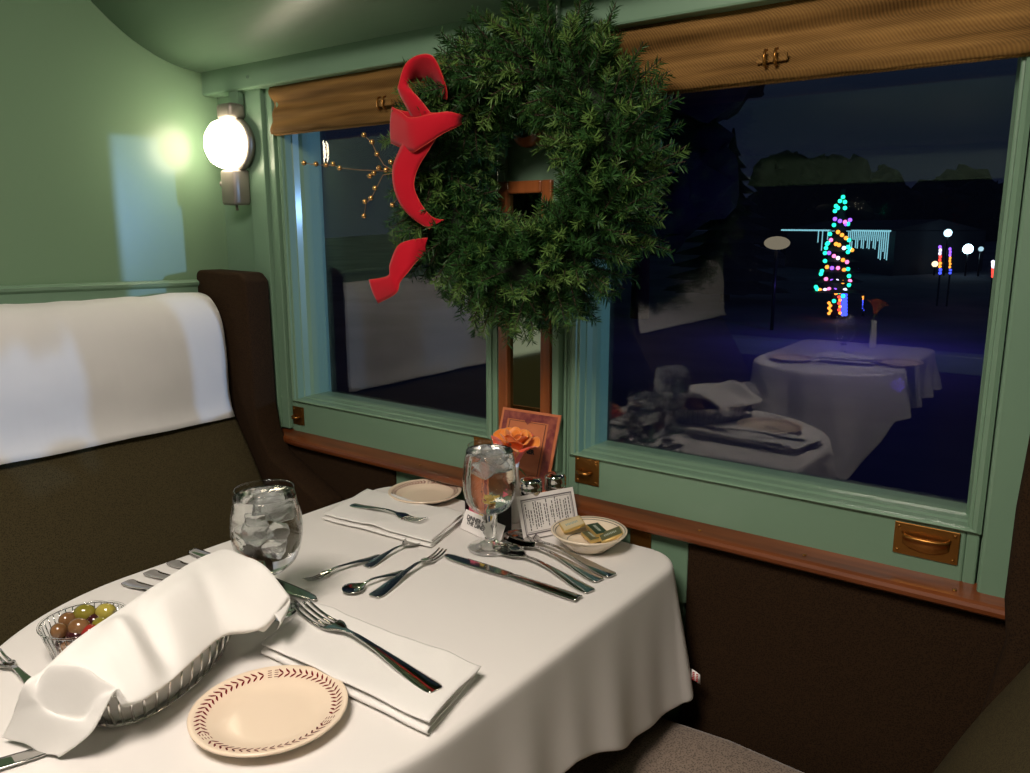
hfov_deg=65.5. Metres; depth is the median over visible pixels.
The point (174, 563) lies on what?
teaspoon
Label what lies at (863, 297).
column
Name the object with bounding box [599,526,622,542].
butter pat
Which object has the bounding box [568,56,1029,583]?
window
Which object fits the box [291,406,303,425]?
window latch
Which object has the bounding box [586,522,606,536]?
butter pat
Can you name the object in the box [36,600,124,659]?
bowl
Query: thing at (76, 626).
olive
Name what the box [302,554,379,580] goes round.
fork
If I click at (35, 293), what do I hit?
trim
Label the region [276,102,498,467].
window
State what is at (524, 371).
mirror
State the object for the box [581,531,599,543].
butter pat
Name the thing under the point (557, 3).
trim
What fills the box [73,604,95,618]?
olive
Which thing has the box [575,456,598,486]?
window latch
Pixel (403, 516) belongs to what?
fork
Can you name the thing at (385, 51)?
trim
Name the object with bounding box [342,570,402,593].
teaspoon
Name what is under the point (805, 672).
wall
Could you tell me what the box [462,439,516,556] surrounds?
water goblet
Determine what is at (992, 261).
column
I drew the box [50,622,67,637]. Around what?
olive
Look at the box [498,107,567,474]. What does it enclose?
trim
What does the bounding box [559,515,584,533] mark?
butter pat
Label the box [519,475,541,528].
shaker
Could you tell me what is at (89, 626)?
olive
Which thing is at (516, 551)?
teaspoon
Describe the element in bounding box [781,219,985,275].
house
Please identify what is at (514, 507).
bud vase
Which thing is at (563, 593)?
knife
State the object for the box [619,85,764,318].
tree
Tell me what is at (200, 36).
ceiling
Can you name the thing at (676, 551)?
trim
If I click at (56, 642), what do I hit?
olive
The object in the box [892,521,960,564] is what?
window handle
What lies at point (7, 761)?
knife
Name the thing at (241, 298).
padded side wing
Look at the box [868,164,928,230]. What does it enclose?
tree
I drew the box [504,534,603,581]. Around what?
teaspoon
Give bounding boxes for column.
[862,296,864,315]
[936,245,943,305]
[946,247,952,305]
[988,260,994,307]
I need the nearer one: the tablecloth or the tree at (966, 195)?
the tablecloth
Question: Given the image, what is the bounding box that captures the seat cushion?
[565,717,802,772]
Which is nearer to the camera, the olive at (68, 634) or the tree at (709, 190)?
the olive at (68, 634)
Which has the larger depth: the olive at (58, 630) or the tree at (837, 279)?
the tree at (837, 279)
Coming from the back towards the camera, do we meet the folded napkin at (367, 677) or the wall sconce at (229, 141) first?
the wall sconce at (229, 141)
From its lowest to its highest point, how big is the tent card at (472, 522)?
0.033 m
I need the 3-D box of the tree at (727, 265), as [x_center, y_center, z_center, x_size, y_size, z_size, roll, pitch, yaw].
[7.602,-6.006,28.396,4.372,6.071,5.081,3,11,13]
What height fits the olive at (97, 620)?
0.019 m
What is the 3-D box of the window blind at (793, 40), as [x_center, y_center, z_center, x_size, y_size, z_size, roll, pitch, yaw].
[0.352,-0.492,1.130,0.659,0.121,0.042,8,14,36]
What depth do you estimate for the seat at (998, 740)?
1.19 m
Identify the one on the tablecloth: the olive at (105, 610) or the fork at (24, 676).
the fork at (24, 676)
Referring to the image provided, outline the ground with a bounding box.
[325,231,996,503]
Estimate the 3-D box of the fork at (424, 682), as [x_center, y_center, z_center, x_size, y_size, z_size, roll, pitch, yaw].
[-0.187,0.312,0.978,0.279,0.010,0.029,11,15,43]
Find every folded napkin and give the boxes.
[261,601,480,734]
[322,489,463,546]
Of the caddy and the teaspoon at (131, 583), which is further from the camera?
the caddy
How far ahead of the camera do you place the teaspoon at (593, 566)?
1.27 m
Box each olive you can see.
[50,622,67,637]
[55,637,64,650]
[58,612,75,625]
[58,641,69,653]
[65,631,80,643]
[67,618,89,633]
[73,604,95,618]
[81,624,95,634]
[87,613,97,623]
[92,617,105,624]
[95,603,116,617]
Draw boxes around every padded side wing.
[197,269,342,514]
[981,437,1029,712]
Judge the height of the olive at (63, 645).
0.021 m
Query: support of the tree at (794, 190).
on the ground
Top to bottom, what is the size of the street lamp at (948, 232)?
2.638 m
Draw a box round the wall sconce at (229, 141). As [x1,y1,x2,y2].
[204,91,254,209]
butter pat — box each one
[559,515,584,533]
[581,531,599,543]
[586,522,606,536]
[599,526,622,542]
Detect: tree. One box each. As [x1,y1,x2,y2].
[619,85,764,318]
[663,128,789,301]
[745,150,879,254]
[807,189,864,317]
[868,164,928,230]
[911,164,1003,240]
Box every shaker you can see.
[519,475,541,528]
[544,471,565,491]
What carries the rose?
in the bud vase
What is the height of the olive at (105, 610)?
0.022 m
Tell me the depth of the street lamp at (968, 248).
38.67 m
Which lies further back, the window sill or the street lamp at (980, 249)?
the street lamp at (980, 249)
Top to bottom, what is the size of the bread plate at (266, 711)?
0.016 m
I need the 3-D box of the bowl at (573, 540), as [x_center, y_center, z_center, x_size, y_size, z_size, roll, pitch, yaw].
[0.123,0.252,1.327,0.127,0.032,0.127,8,14,36]
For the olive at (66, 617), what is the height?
0.021 m
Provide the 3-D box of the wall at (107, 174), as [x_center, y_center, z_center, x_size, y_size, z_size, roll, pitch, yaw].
[-1.537,-0.077,0.965,0.060,2.300,2.920,8,14,36]
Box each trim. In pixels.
[0,279,198,303]
[201,0,790,97]
[244,88,292,427]
[396,471,688,723]
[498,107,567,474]
[548,0,560,34]
[976,144,1029,597]
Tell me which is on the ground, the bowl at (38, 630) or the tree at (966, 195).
the tree at (966, 195)
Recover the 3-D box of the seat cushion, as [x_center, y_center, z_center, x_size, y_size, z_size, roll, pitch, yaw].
[0.024,0.700,0.811,0.502,0.114,1.132,8,14,36]
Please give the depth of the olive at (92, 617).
1.00 m
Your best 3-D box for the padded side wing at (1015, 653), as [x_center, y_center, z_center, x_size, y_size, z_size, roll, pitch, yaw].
[0.833,0.149,0.850,0.618,1.300,0.056,8,14,36]
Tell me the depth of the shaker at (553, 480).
1.40 m
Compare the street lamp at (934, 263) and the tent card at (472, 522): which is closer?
the tent card at (472, 522)
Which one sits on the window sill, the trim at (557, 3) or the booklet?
the booklet
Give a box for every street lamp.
[932,261,937,274]
[943,229,951,275]
[963,244,973,275]
[977,247,983,276]
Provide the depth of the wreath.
1.24 m
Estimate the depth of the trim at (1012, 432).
1.03 m
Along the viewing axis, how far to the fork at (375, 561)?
1.28 m
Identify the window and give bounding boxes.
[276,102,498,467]
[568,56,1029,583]
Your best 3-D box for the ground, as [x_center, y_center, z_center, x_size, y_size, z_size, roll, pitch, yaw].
[23.601,-9.709,56.351,150.000,2.847,116.000,8,14,36]
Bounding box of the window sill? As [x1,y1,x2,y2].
[281,427,1004,620]
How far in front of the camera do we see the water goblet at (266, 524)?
1.05 m
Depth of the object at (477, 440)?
1.58 m
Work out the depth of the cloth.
0.86 m
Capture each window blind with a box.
[268,58,457,135]
[583,0,1029,99]
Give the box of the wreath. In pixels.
[301,0,693,347]
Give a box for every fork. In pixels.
[0,648,30,683]
[292,599,441,692]
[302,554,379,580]
[350,503,427,521]
[369,548,446,597]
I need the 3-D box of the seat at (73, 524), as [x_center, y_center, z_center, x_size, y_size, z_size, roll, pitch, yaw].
[-0.793,0.455,1.371,0.770,1.100,1.120,8,14,36]
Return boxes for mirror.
[498,180,553,426]
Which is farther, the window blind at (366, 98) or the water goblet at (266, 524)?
the window blind at (366, 98)
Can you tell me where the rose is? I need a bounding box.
[491,427,539,475]
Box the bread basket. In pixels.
[96,635,230,727]
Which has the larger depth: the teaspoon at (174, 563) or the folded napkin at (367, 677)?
the teaspoon at (174, 563)
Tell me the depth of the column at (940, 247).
26.26 m
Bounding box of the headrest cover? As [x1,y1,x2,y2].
[0,292,234,464]
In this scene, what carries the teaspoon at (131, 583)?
on the tablecloth
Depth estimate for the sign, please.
20.67 m
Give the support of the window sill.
attached to the wall at (805, 672)
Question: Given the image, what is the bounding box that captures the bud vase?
[511,461,520,523]
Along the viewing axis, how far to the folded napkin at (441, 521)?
1.43 m
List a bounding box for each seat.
[0,377,263,645]
[565,661,1029,772]
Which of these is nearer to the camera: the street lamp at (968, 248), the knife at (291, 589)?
the knife at (291, 589)
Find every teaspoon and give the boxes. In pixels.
[121,579,152,589]
[143,569,170,578]
[166,560,188,567]
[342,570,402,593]
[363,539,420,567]
[494,543,594,592]
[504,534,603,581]
[506,529,615,576]
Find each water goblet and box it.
[230,480,302,620]
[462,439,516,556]
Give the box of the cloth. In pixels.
[2,549,289,757]
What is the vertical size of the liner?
0.041 m
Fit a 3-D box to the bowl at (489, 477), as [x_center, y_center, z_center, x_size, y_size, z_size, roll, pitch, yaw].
[-0.042,0.151,1.304,0.088,0.115,0.088,8,14,36]
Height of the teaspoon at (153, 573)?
0.010 m
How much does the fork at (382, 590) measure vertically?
0.010 m
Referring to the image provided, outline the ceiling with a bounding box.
[90,0,561,72]
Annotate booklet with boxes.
[499,407,561,491]
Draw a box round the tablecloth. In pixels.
[0,487,699,772]
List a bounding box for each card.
[460,509,504,540]
[516,487,577,537]
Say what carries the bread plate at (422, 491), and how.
on the tablecloth
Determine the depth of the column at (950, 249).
26.14 m
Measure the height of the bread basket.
0.047 m
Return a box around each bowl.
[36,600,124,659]
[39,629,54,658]
[230,485,302,574]
[462,444,516,515]
[551,516,627,554]
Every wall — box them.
[0,0,228,285]
[217,94,1029,772]
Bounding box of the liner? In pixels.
[101,638,220,720]
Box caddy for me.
[465,497,510,532]
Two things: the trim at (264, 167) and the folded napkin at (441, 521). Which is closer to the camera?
the folded napkin at (441, 521)
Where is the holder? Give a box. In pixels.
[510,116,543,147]
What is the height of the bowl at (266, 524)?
0.121 m
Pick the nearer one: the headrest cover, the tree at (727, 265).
the headrest cover
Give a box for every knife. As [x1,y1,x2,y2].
[0,748,46,769]
[187,548,316,600]
[444,554,581,600]
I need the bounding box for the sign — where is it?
[764,236,789,329]
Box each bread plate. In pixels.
[187,665,347,757]
[388,479,461,504]

